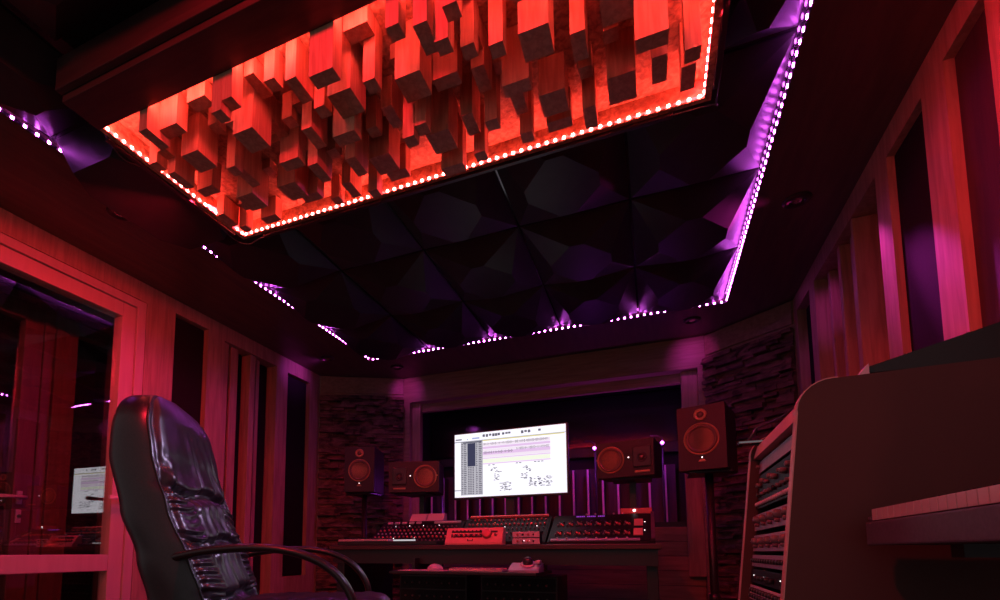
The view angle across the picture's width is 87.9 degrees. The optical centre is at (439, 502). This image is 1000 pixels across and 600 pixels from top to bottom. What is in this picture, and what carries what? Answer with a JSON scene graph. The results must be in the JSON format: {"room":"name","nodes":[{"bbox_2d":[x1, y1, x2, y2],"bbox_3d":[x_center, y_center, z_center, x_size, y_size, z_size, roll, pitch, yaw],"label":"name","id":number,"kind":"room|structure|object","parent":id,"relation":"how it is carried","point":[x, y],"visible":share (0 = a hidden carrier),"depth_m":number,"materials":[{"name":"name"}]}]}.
{"room":"studio","nodes":[
{"label":"studio","id":0,"kind":"room"},
{"bbox_2d":[0,269,113,599],"bbox_3d":[-2.639,-0.260,2.650,0.720,2.500,2.400,-2,-6,22],"label":"wall","id":1,"kind":"structure","parent":0,"point":[86,445],"depth_m":3.63,"materials":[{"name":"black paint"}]},
{"bbox_2d":[0,283,56,599],"bbox_3d":[-2.653,-0.158,2.656,0.141,2.297,1.114,-2,-6,22],"label":"door","id":2,"kind":"structure","parent":1,"relation":"in","point":[25,491],"depth_m":3.10,"materials":[{"name":"brown wood"}]},
{"bbox_2d":[36,307,113,599],"bbox_3d":[-2.318,-0.081,3.459,0.141,2.297,0.610,-2,-6,22],"label":"door","id":3,"kind":"structure","parent":1,"relation":"in","point":[71,327],"depth_m":3.28,"materials":[{"name":"brown wood"}]},
{"bbox_2d":[0,207,319,599],"bbox_3d":[-1.885,-0.180,3.339,0.120,2.470,3.460,-2,-6,22],"label":"wall","id":4,"kind":"structure","parent":0,"point":[162,312],"depth_m":3.85,"materials":[{"name":"brown wood"}]},
{"bbox_2d":[0,232,146,599],"bbox_3d":[-2.180,-0.185,2.520,0.161,2.325,1.481,-2,-6,22],"label":"glazed door","id":5,"kind":"structure","parent":4,"relation":"in","point":[113,564],"depth_m":3.05,"materials":[{"name":"paint"}]},
{"bbox_2d":[171,317,203,424],"bbox_3d":[-1.798,-0.368,3.568,0.050,1.816,0.269,-2,-6,22],"label":"fabric panel","id":6,"kind":"object","parent":4,"relation":"attached to","point":[189,339],"visible":0.24,"depth_m":3.62,"materials":[{"name":"fabric"}]},
{"bbox_2d":[219,343,266,592],"bbox_3d":[-1.579,-0.190,4.099,0.104,2.031,0.580,-2,-6,22],"label":"slatted panel","id":7,"kind":"object","parent":4,"relation":"attached to","point":[244,379],"visible":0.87,"depth_m":4.12,"materials":[{"name":"brown wood"}]},
{"bbox_2d":[282,376,305,575],"bbox_3d":[-1.344,-0.249,4.655,0.050,1.786,0.305,-2,-6,22],"label":"fabric panel","id":8,"kind":"object","parent":4,"relation":"attached to","point":[296,392],"visible":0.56,"depth_m":4.66,"materials":[{"name":"fabric"}]},
{"bbox_2d":[315,395,402,599],"bbox_3d":[-0.758,0.077,4.903,0.804,2.259,0.071,1,-5,-6],"label":"stone wall","id":9,"kind":"structure","parent":0,"point":[333,502],"depth_m":4.93,"materials":[{"name":"grey stone"}]},
{"bbox_2d":[316,376,403,587],"bbox_3d":[-0.765,-0.023,4.982,0.814,2.470,0.092,1,-5,-6],"label":"wall","id":10,"kind":"structure","parent":0,"point":[329,385],"depth_m":5.04,"materials":[{"name":"brown stone"}]},
{"bbox_2d":[0,0,956,378],"bbox_3d":[-0.075,-1.520,2.607,3.880,0.100,4.470,-2,-6,22],"label":"ceiling","id":11,"kind":"structure","parent":0,"point":[857,61],"depth_m":2.59,"materials":[{"name":"brown wood"}]},
{"bbox_2d":[0,4,84,135],"bbox_3d":[-1.559,-1.527,1.802,0.413,0.100,0.598,-2,-6,22],"label":"acoustic panel","id":12,"kind":"structure","parent":11,"relation":"attached to","point":[28,64],"depth_m":1.82,"materials":[{"name":"black fabric"}]},
{"bbox_2d":[8,0,123,40],"bbox_3d":[-1.197,-1.567,1.378,0.498,0.100,0.608,-2,-6,22],"label":"acoustic panel","id":13,"kind":"structure","parent":11,"relation":"attached to","point":[57,18],"depth_m":1.62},
{"bbox_2d":[105,207,128,221],"bbox_3d":[-1.622,-1.464,2.609,0.124,0.012,0.124,-2,-6,22],"label":"recessed light","id":14,"kind":"object","parent":11,"relation":"in","point":[110,212],"visible":0.34,"depth_m":2.62,"materials":[{"name":"black metal"}]},
{"bbox_2d":[56,123,227,248],"bbox_3d":[-1.313,-1.439,2.388,0.413,0.165,0.638,-2,-6,22],"label":"acoustic panel","id":15,"kind":"structure","parent":11,"relation":"attached to","point":[123,187],"depth_m":2.27,"materials":[{"name":"black fabric"}]},
{"bbox_2d":[0,108,368,358],"bbox_3d":[-1.222,-1.422,3.191,0.006,0.012,3.080,-2,-6,22],"label":"led strip","id":16,"kind":"object","parent":11,"relation":"attached to","point":[1,110],"visible":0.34,"depth_m":2.19,"materials":[{"name":"white plastic"}]},
{"bbox_2d":[204,229,339,287],"bbox_3d":[-0.996,-1.415,2.982,0.543,0.100,0.658,-2,-6,22],"label":"acoustic panel","id":17,"kind":"structure","parent":11,"relation":"attached to","point":[287,259],"depth_m":2.92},
{"bbox_2d":[320,356,333,361],"bbox_3d":[-0.999,-1.278,4.564,0.124,0.012,0.124,-2,-6,22],"label":"recessed light","id":18,"kind":"object","parent":11,"relation":"in","point":[324,358],"visible":1,"depth_m":4.55,"materials":[{"name":"black metal"}]},
{"bbox_2d":[271,270,389,329],"bbox_3d":[-0.741,-1.357,3.593,0.543,0.100,0.648,-2,-6,22],"label":"acoustic panel","id":19,"kind":"structure","parent":11,"relation":"attached to","point":[333,300],"depth_m":3.45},
{"bbox_2d":[297,202,421,269],"bbox_3d":[-0.481,-1.435,2.769,0.548,0.100,0.658,-2,-6,22],"label":"acoustic panel","id":20,"kind":"structure","parent":11,"relation":"attached to","point":[373,234],"depth_m":2.73,"materials":[{"name":"black fabric"}]},
{"bbox_2d":[330,315,426,359],"bbox_3d":[-0.488,-1.299,4.197,0.543,0.100,0.643,-2,-6,22],"label":"acoustic panel","id":21,"kind":"structure","parent":11,"relation":"attached to","point":[385,338],"depth_m":4.05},
{"bbox_2d":[55,0,730,244],"bbox_3d":[-0.193,-1.377,1.791,2.145,0.320,0.913,-2,-6,22],"label":"diffuser","id":22,"kind":"object","parent":11,"relation":"in","point":[268,118],"visible":1,"depth_m":1.72,"materials":[{"name":"brown wood"}]},
{"bbox_2d":[390,365,403,369],"bbox_3d":[-0.400,-1.257,4.781,0.124,0.012,0.124,-2,-6,22],"label":"recessed light","id":23,"kind":"object","parent":11,"relation":"in","point":[394,367],"visible":1,"depth_m":4.77,"materials":[{"name":"black metal"}]},
{"bbox_2d":[343,250,461,314],"bbox_3d":[-0.226,-1.377,3.380,0.548,0.100,0.648,-2,-6,22],"label":"acoustic panel","id":24,"kind":"structure","parent":11,"relation":"attached to","point":[411,283],"depth_m":3.22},
{"bbox_2d":[393,301,489,347],"bbox_3d":[0.026,-1.319,3.985,0.548,0.100,0.643,-2,-6,22],"label":"acoustic panel","id":25,"kind":"structure","parent":11,"relation":"attached to","point":[453,325],"depth_m":3.83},
{"bbox_2d":[388,171,517,248],"bbox_3d":[0.036,-1.456,2.555,0.548,0.100,0.658,-2,-6,22],"label":"acoustic panel","id":26,"kind":"structure","parent":11,"relation":"attached to","point":[473,207],"depth_m":2.52,"materials":[{"name":"black fabric"}]},
{"bbox_2d":[425,227,541,300],"bbox_3d":[0.291,-1.397,3.166,0.548,0.100,0.648,-2,-6,22],"label":"acoustic panel","id":27,"kind":"structure","parent":11,"relation":"attached to","point":[500,263],"depth_m":3.01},
{"bbox_2d":[464,285,558,336],"bbox_3d":[0.543,-1.340,3.771,0.548,0.100,0.643,-2,-6,22],"label":"acoustic panel","id":28,"kind":"structure","parent":11,"relation":"attached to","point":[529,311],"depth_m":3.62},
{"bbox_2d":[371,301,724,359],"bbox_3d":[0.673,-1.337,4.084,2.800,0.012,0.006,-2,-6,22],"label":"led strip","id":29,"kind":"object","parent":11,"relation":"attached to","point":[721,301],"visible":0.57,"depth_m":3.96,"materials":[{"name":"white plastic"}]},
{"bbox_2d":[497,133,628,225],"bbox_3d":[0.553,-1.476,2.341,0.548,0.100,0.658,-2,-6,22],"label":"acoustic panel","id":30,"kind":"structure","parent":11,"relation":"attached to","point":[591,175],"depth_m":2.32,"materials":[{"name":"black fabric"}]},
{"bbox_2d":[520,199,633,284],"bbox_3d":[0.808,-1.418,2.952,0.548,0.100,0.648,-2,-6,22],"label":"acoustic panel","id":31,"kind":"structure","parent":11,"relation":"attached to","point":[593,243],"depth_m":2.80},
{"bbox_2d":[545,267,636,324],"bbox_3d":[1.061,-1.360,3.557,0.548,0.100,0.643,-2,-6,22],"label":"acoustic panel","id":32,"kind":"structure","parent":11,"relation":"attached to","point":[612,296],"depth_m":3.41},
{"bbox_2d":[636,247,736,311],"bbox_3d":[1.575,-1.381,3.344,0.543,0.100,0.643,-2,-6,22],"label":"acoustic panel","id":33,"kind":"structure","parent":11,"relation":"attached to","point":[684,285],"depth_m":3.20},
{"bbox_2d":[683,316,700,324],"bbox_3d":[1.865,-1.349,3.813,0.124,0.012,0.124,-2,-6,22],"label":"recessed light","id":34,"kind":"object","parent":11,"relation":"in","point":[690,320],"visible":1,"depth_m":3.80,"materials":[{"name":"black metal"}]},
{"bbox_2d":[632,168,758,266],"bbox_3d":[1.323,-1.438,2.739,0.543,0.100,0.648,-2,-6,22],"label":"acoustic panel","id":35,"kind":"structure","parent":11,"relation":"attached to","point":[698,220],"depth_m":2.59,"materials":[{"name":"black fabric"}]},
{"bbox_2d":[627,30,795,197],"bbox_3d":[1.068,-1.496,2.128,0.543,0.100,0.658,-2,-6,22],"label":"acoustic panel","id":36,"kind":"structure","parent":11,"relation":"attached to","point":[711,142],"depth_m":2.04,"materials":[{"name":"black fabric"}]},
{"bbox_2d":[724,0,803,49],"bbox_3d":[0.947,-1.560,1.456,0.248,0.100,0.638,-2,-6,22],"label":"acoustic panel","id":37,"kind":"structure","parent":11,"relation":"attached to","point":[748,20],"depth_m":1.61,"materials":[{"name":"black fabric"}]},
{"bbox_2d":[726,0,813,300],"bbox_3d":[1.434,-1.511,2.259,0.006,0.012,2.790,-2,-6,22],"label":"led strip","id":38,"kind":"object","parent":11,"relation":"attached to","point":[811,1],"visible":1,"depth_m":2.07,"materials":[{"name":"white plastic"}]},
{"bbox_2d":[782,191,811,208],"bbox_3d":[1.742,-1.473,2.513,0.124,0.012,0.124,-2,-6,22],"label":"recessed light","id":39,"kind":"object","parent":11,"relation":"in","point":[799,199],"visible":1,"depth_m":2.50,"materials":[{"name":"black metal"}]},
{"bbox_2d":[403,336,710,599],"bbox_3d":[0.889,-0.066,4.530,2.655,2.470,0.100,-2,-6,22],"label":"wall","id":40,"kind":"structure","parent":0,"point":[680,355],"depth_m":4.51,"materials":[{"name":"brown wood"}]},
{"bbox_2d":[422,373,680,413],"bbox_3d":[0.922,-1.030,4.690,2.532,0.180,0.049,-2,-6,22],"label":"trim","id":41,"kind":"structure","parent":40,"relation":"attached to","point":[673,379],"depth_m":4.61,"materials":[{"name":"brown wood"}]},
{"bbox_2d":[412,370,706,576],"bbox_3d":[0.908,-0.202,4.579,2.534,1.649,0.060,-2,-6,22],"label":"trim","id":42,"kind":"structure","parent":40,"relation":"attached to","point":[694,507],"depth_m":4.08,"materials":[{"name":"brown wood"}]},
{"bbox_2d":[423,348,707,599],"bbox_3d":[1.057,-0.057,4.786,2.900,2.500,0.499,-2,-6,22],"label":"wall","id":43,"kind":"structure","parent":0,"point":[611,582],"depth_m":4.33,"materials":[{"name":"brown wood"}]},
{"bbox_2d":[430,477,505,519],"label":"slatted panel","id":44,"kind":"object","parent":43,"relation":"in","point":[454,509],"depth_m":5.20,"materials":[{"name":"brown wood"}]},
{"bbox_2d":[429,385,680,466],"bbox_3d":[1.051,-0.742,4.973,2.525,0.660,0.020,-2,-6,22],"label":"trim","id":45,"kind":"structure","parent":43,"relation":"attached to","point":[672,446],"depth_m":4.85,"materials":[{"name":"brown wood"}]},
{"bbox_2d":[434,389,681,458],"bbox_3d":[1.064,-0.740,4.997,2.440,0.460,0.015,-2,-6,22],"label":"window","id":46,"kind":"structure","parent":43,"relation":"in","point":[641,415],"depth_m":4.85,"materials":[{"name":"black glass"}]},
{"bbox_2d":[515,469,629,517],"label":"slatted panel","id":47,"kind":"object","parent":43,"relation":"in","point":[611,496],"depth_m":4.77,"materials":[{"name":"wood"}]},
{"bbox_2d":[552,522,686,526],"bbox_3d":[0.907,0.220,4.692,2.413,0.040,0.139,-2,-6,22],"label":"trim","id":48,"kind":"structure","parent":43,"relation":"attached to","point":[657,524],"depth_m":4.21,"materials":[{"name":"black plastic"}]},
{"bbox_2d":[636,464,677,521],"label":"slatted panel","id":49,"kind":"object","parent":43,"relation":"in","point":[648,495],"depth_m":4.52,"materials":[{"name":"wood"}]},
{"bbox_2d":[700,327,797,599],"bbox_3d":[2.218,-0.040,3.661,0.072,2.258,0.651,3,-6,-28],"label":"stone wall","id":50,"kind":"structure","parent":0,"point":[730,377],"depth_m":3.73,"materials":[{"name":"grey stone"}]},
{"bbox_2d":[704,300,798,595],"bbox_3d":[2.281,-0.145,3.703,0.092,2.470,0.661,3,-6,-28],"label":"wall","id":51,"kind":"structure","parent":0,"point":[781,317],"depth_m":3.75,"materials":[{"name":"brown stone"}]},
{"bbox_2d":[793,0,984,396],"bbox_3d":[1.803,-0.326,1.797,0.120,2.470,3.430,-2,-6,22],"label":"wall","id":52,"kind":"structure","parent":0,"point":[933,91],"depth_m":1.80,"materials":[{"name":"brown wood"}]},
{"bbox_2d":[806,304,814,384],"bbox_3d":[2.389,-0.408,3.183,0.050,1.783,0.283,-2,-6,22],"label":"fabric panel","id":53,"kind":"object","parent":52,"relation":"attached to","point":[808,307],"visible":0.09,"depth_m":3.33,"materials":[{"name":"fabric"}]},
{"bbox_2d":[827,213,889,376],"bbox_3d":[2.102,-0.470,2.529,0.114,1.791,0.916,-2,-6,22],"label":"slatted panel","id":54,"kind":"object","parent":52,"relation":"attached to","point":[856,289],"visible":0.33,"depth_m":2.46,"materials":[{"name":"brown wood"}]},
{"bbox_2d":[894,111,943,351],"bbox_3d":[1.808,-0.533,1.863,0.050,1.783,0.288,-2,-6,22],"label":"fabric panel","id":55,"kind":"object","parent":52,"relation":"attached to","point":[915,211],"visible":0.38,"depth_m":1.92,"materials":[{"name":"fabric"}]},
{"bbox_2d":[955,0,999,326],"bbox_3d":[1.443,-0.620,0.958,0.119,1.791,1.356,-2,-6,22],"label":"slatted panel","id":56,"kind":"object","parent":52,"relation":"attached to","point":[977,61],"visible":1,"depth_m":1.55,"materials":[{"name":"brown wood"}]},
{"bbox_3d":[-0.716,0.890,1.221,5.380,0.060,8.250,-2,-6,22],"label":"floor","id":57,"kind":"structure","parent":0,"visible":0},
{"bbox_2d":[109,395,390,599],"bbox_3d":[-0.497,0.292,1.559,0.825,1.194,0.643,0,-5,-4],"label":"leather chair","id":58,"kind":"object","parent":57,"relation":"on","point":[177,518],"visible":1,"depth_m":1.35,"materials":[{"name":"black leather"}]},
{"bbox_2d":[346,492,381,537],"bbox_3d":[-0.652,0.525,4.202,0.469,1.220,0.414,-2,-6,22],"label":"speaker stand","id":59,"kind":"object","parent":57,"relation":"on","point":[364,495],"visible":0.55,"depth_m":4.28,"materials":[{"name":"black plastic"}]},
{"bbox_2d":[344,446,383,495],"bbox_3d":[-0.632,-0.261,4.328,0.250,0.370,0.325,-1,-5,9],"label":"speaker","id":60,"kind":"object","parent":59,"relation":"on","point":[364,466],"visible":0.98,"depth_m":4.18},
{"bbox_2d":[400,574,481,599],"bbox_3d":[0.021,0.801,3.691,0.500,0.585,0.418,-2,-6,22],"label":"case","id":61,"kind":"object","parent":57,"relation":"on","point":[412,586],"visible":1,"depth_m":3.54,"materials":[{"name":"black plastic"}]},
{"bbox_2d":[442,495,443,568],"bbox_3d":[-0.020,0.495,4.711,0.109,1.386,0.079,-2,-6,22],"label":"lamp","id":62,"kind":"object","parent":57,"relation":"on","point":[442,495],"visible":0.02,"depth_m":4.76,"materials":[{"name":"grey metal"}]},
{"bbox_2d":[329,518,661,599],"bbox_3d":[0.320,0.580,3.379,2.104,0.965,1.080,-2,-6,22],"label":"desk","id":63,"kind":"object","parent":57,"relation":"on","point":[376,561],"visible":0.79,"depth_m":3.10,"materials":[{"name":"brown wood"}]},
{"bbox_2d":[338,538,442,544],"bbox_3d":[-0.343,0.258,3.464,0.740,0.050,0.119,-2,-6,22],"label":"keyboard","id":64,"kind":"object","parent":63,"relation":"on","point":[346,541],"visible":0.99,"depth_m":3.42,"materials":[{"name":"black plastic"}]},
{"bbox_2d":[372,520,465,544],"bbox_3d":[-0.165,0.210,3.606,0.645,0.174,0.260,-2,-6,22],"label":"mixing console","id":65,"kind":"object","parent":63,"relation":"on","point":[437,530],"visible":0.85,"depth_m":3.62,"materials":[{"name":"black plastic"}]},
{"bbox_2d":[398,492,439,513],"bbox_3d":[-0.160,0.040,3.903,0.240,0.208,0.240,-2,-6,22],"label":"speaker stand","id":66,"kind":"object","parent":63,"relation":"on","point":[422,496],"visible":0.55,"depth_m":3.95,"materials":[{"name":"black metal"}]},
{"bbox_2d":[389,461,443,495],"bbox_3d":[-0.174,-0.181,3.878,0.370,0.225,0.288,-1,-5,9],"label":"monitor speaker","id":67,"kind":"object","parent":66,"relation":"on","point":[408,476],"visible":1,"depth_m":3.75},
{"bbox_2d":[410,514,428,520],"bbox_3d":[-0.151,0.112,3.811,0.126,0.062,0.090,-2,-6,22],"label":"box","id":68,"kind":"object","parent":63,"relation":"on","point":[415,517],"visible":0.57,"depth_m":3.79,"materials":[{"name":"grey plastic"}]},
{"bbox_2d":[398,569,448,570],"bbox_3d":[-0.084,0.406,3.108,0.300,0.004,0.160,-2,-6,22],"label":"mat","id":69,"kind":"object","parent":63,"relation":"on","point":[405,569],"visible":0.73,"depth_m":3.05,"materials":[{"name":"fabric"}]},
{"bbox_2d":[427,564,442,569],"bbox_3d":[-0.029,0.382,3.087,0.096,0.036,0.120,-2,-6,22],"label":"computer mouse","id":70,"kind":"object","parent":69,"relation":"on","point":[432,566],"visible":0.94,"depth_m":3.05,"materials":[{"name":"grey plastic"}]},
{"bbox_2d":[427,513,446,520],"bbox_3d":[-0.024,0.107,3.758,0.126,0.062,0.090,-2,-6,22],"label":"box","id":71,"kind":"object","parent":63,"relation":"on","point":[438,516],"visible":0.71,"depth_m":3.74,"materials":[{"name":"grey plastic"}]},
{"bbox_2d":[370,518,553,532],"bbox_3d":[0.466,0.216,3.703,1.994,0.179,0.397,-2,-6,22],"label":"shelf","id":72,"kind":"object","parent":63,"relation":"attached to","point":[379,524],"depth_m":3.84,"materials":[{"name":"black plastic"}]},
{"bbox_2d":[389,558,551,575],"bbox_3d":[0.192,0.381,3.115,0.880,0.088,0.460,-2,-6,22],"label":"tray","id":73,"kind":"object","parent":63,"relation":"on","point":[417,563],"depth_m":3.09,"materials":[{"name":"black plastic"}]},
{"bbox_2d":[445,527,505,544],"bbox_3d":[0.216,0.207,3.212,0.370,0.105,0.094,-2,-6,22],"label":"controller","id":74,"kind":"object","parent":63,"relation":"on","point":[493,535],"visible":0.99,"depth_m":3.19,"materials":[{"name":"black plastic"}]},
{"bbox_2d":[449,567,507,571],"bbox_3d":[0.220,0.386,2.982,0.320,0.018,0.120,-2,-6,22],"label":"keyboard","id":75,"kind":"object","parent":63,"relation":"on","point":[456,568],"visible":1,"depth_m":2.93,"materials":[{"name":"grey plastic"}]},
{"bbox_2d":[464,514,551,543],"bbox_3d":[0.419,0.172,3.366,0.580,0.203,0.261,-2,-6,22],"label":"mixing console","id":76,"kind":"object","parent":63,"relation":"on","point":[530,522],"visible":0.5,"depth_m":3.39,"materials":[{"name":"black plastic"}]},
{"bbox_2d":[454,422,569,514],"bbox_3d":[0.493,-0.203,3.626,0.834,0.639,0.150,-3,-6,25],"label":"computer monitor","id":77,"kind":"object","parent":63,"relation":"on","point":[528,461],"visible":0.98,"depth_m":3.58,"materials":[{"name":"black plastic"}]},
{"bbox_2d":[508,557,543,572],"bbox_3d":[0.476,0.341,2.858,0.170,0.085,0.140,-2,-6,22],"label":"trackball","id":78,"kind":"object","parent":63,"relation":"on","point":[528,565],"visible":1,"depth_m":2.83,"materials":[{"name":"grey"}]},
{"bbox_2d":[512,538,541,543],"bbox_3d":[0.527,0.232,3.124,0.170,0.038,0.081,-2,-6,22],"label":"rack","id":79,"kind":"object","parent":63,"relation":"on","point":[514,540],"visible":0.91,"depth_m":3.10,"materials":[{"name":"grey metal"}]},
{"bbox_2d":[512,531,541,537],"bbox_3d":[0.527,0.192,3.128,0.170,0.038,0.081,-2,-6,22],"label":"rack","id":80,"kind":"object","parent":79,"relation":"on","point":[519,534],"visible":1,"depth_m":3.10,"materials":[{"name":"black plastic"}]},
{"bbox_2d":[547,511,655,543],"bbox_3d":[0.973,0.149,3.110,0.601,0.201,0.310,-2,-6,22],"label":"mixing console","id":81,"kind":"object","parent":63,"relation":"on","point":[614,528],"visible":1,"depth_m":3.08,"materials":[{"name":"black metal"}]},
{"bbox_2d":[611,477,651,507],"bbox_3d":[1.244,-0.030,3.324,0.240,0.238,0.240,-2,-6,22],"label":"speaker stand","id":82,"kind":"object","parent":63,"relation":"on","point":[632,481],"visible":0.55,"depth_m":3.36,"materials":[{"name":"black metal"}]},
{"bbox_2d":[596,437,661,481],"bbox_3d":[1.199,-0.268,3.276,0.353,0.225,0.218,-4,-7,36],"label":"monitor speaker","id":83,"kind":"object","parent":82,"relation":"on","point":[637,457],"visible":1,"depth_m":3.19},
{"bbox_2d":[620,508,651,513],"bbox_3d":[1.234,0.057,3.240,0.184,0.046,0.096,-2,-6,22],"label":"usb interface","id":84,"kind":"object","parent":63,"relation":"on","point":[625,510],"visible":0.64,"depth_m":3.20,"materials":[{"name":"red plastic"}]},
{"bbox_2d":[481,574,567,599],"bbox_3d":[0.575,0.779,3.462,0.500,0.585,0.418,-2,-6,22],"label":"case","id":85,"kind":"object","parent":57,"relation":"on","point":[546,586],"visible":0.96,"depth_m":3.31,"materials":[{"name":"black plastic"}]},
{"bbox_2d":[584,441,597,514],"bbox_3d":[1.322,0.299,4.452,0.109,1.728,0.079,-2,-6,22],"label":"lamp","id":86,"kind":"object","parent":57,"relation":"on","point":[594,447],"visible":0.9,"depth_m":4.50,"materials":[{"name":"grey metal"}]},
{"bbox_2d":[650,435,668,570],"bbox_3d":[1.823,0.277,4.245,0.109,1.732,0.079,-2,-6,22],"label":"lamp","id":87,"kind":"object","parent":57,"relation":"on","point":[661,441],"visible":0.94,"depth_m":4.29,"materials":[{"name":"grey metal"}]},
{"bbox_2d":[687,469,732,599],"bbox_3d":[1.563,0.413,2.918,0.469,1.200,0.414,-2,-6,22],"label":"speaker stand","id":88,"kind":"object","parent":57,"relation":"on","point":[708,475],"visible":1,"depth_m":2.98,"materials":[{"name":"black metal"}]},
{"bbox_2d":[676,401,737,473],"bbox_3d":[1.580,-0.363,3.042,0.250,0.370,0.325,-4,-7,39],"label":"speaker","id":89,"kind":"object","parent":88,"relation":"on","point":[707,432],"visible":0.99,"depth_m":2.93},
{"bbox_2d":[738,357,999,599],"bbox_3d":[1.056,0.304,1.145,0.747,1.092,0.570,-2,-6,22],"label":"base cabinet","id":90,"kind":"object","parent":57,"relation":"on","point":[863,443],"visible":0.91,"depth_m":0.97,"materials":[{"name":"brown laminate"}]},
{"bbox_2d":[748,584,780,599],"bbox_3d":[0.911,0.243,1.212,0.263,0.068,0.510,-2,-6,22],"label":"rack","id":91,"kind":"object","parent":90,"relation":"in","point":[756,592],"visible":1,"depth_m":1.30,"materials":[{"name":"grey metal"}]},
{"bbox_2d":[738,407,793,445],"bbox_3d":[0.880,-0.208,1.363,0.107,0.067,0.323,-2,-6,19],"label":"lamp","id":92,"kind":"object","parent":90,"relation":"attached to","point":[748,442],"visible":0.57,"depth_m":1.49,"materials":[{"name":"silver metal"}]},
{"bbox_2d":[751,569,781,590],"bbox_3d":[0.916,0.197,1.214,0.262,0.066,0.510,-2,-6,22],"label":"rack","id":93,"kind":"object","parent":90,"relation":"in","point":[773,579],"visible":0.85,"depth_m":1.27,"materials":[{"name":"black plastic"}]},
{"bbox_2d":[751,555,782,569],"bbox_3d":[0.920,0.154,1.216,0.261,0.061,0.510,-2,-6,22],"label":"rack","id":94,"kind":"object","parent":90,"relation":"in","point":[766,561],"visible":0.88,"depth_m":1.27,"materials":[{"name":"black plastic"}]},
{"bbox_2d":[750,531,784,553],"bbox_3d":[0.921,0.106,1.220,0.272,0.074,0.510,-2,-6,22],"label":"rack","id":95,"kind":"object","parent":90,"relation":"in","point":[771,542],"visible":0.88,"depth_m":1.25,"materials":[{"name":"black plastic"}]},
{"bbox_2d":[752,504,786,531],"bbox_3d":[0.928,0.047,1.223,0.272,0.076,0.510,-2,-6,22],"label":"rack","id":96,"kind":"object","parent":90,"relation":"in","point":[774,520],"visible":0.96,"depth_m":1.26,"materials":[{"name":"black plastic"}]},
{"bbox_2d":[755,454,790,509],"bbox_3d":[0.942,-0.040,1.225,0.267,0.126,0.510,-2,-6,22],"label":"rack","id":97,"kind":"object","parent":90,"relation":"in","point":[772,485],"visible":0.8,"depth_m":1.28,"materials":[{"name":"black plastic"}]},
{"bbox_2d":[756,435,791,473],"bbox_3d":[0.949,-0.115,1.229,0.262,0.064,0.510,-2,-6,22],"label":"rack","id":98,"kind":"object","parent":90,"relation":"in","point":[783,450],"visible":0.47,"depth_m":1.30,"materials":[{"name":"black plastic"}]},
{"bbox_2d":[858,363,868,374],"bbox_3d":[0.840,-0.260,1.031,0.022,0.028,0.030,-2,-6,22],"label":"paper card","id":99,"kind":"object","parent":90,"relation":"on","point":[865,370],"visible":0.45,"depth_m":1.01,"materials":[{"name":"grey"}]},
{"bbox_2d":[869,322,999,372],"bbox_3d":[1.165,-0.319,1.165,0.475,0.149,0.500,-2,-6,22],"label":"black synthesizer","id":100,"kind":"object","parent":90,"relation":"on","point":[982,343],"visible":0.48,"depth_m":0.97,"materials":[{"name":"black plastic"}]},
{"bbox_3d":[0.760,0.398,0.333,0.400,0.752,0.760,-2,-6,22],"label":"keyboard stand","id":101,"kind":"object","parent":57,"relation":"on","visible":0},
{"bbox_2d":[866,483,999,544],"bbox_3d":[0.758,-0.024,0.374,0.404,0.095,1.065,-2,-6,22],"label":"piano","id":102,"kind":"object","parent":101,"relation":"on","point":[969,516],"visible":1,"depth_m":0.70,"materials":[{"name":"grey plastic"}]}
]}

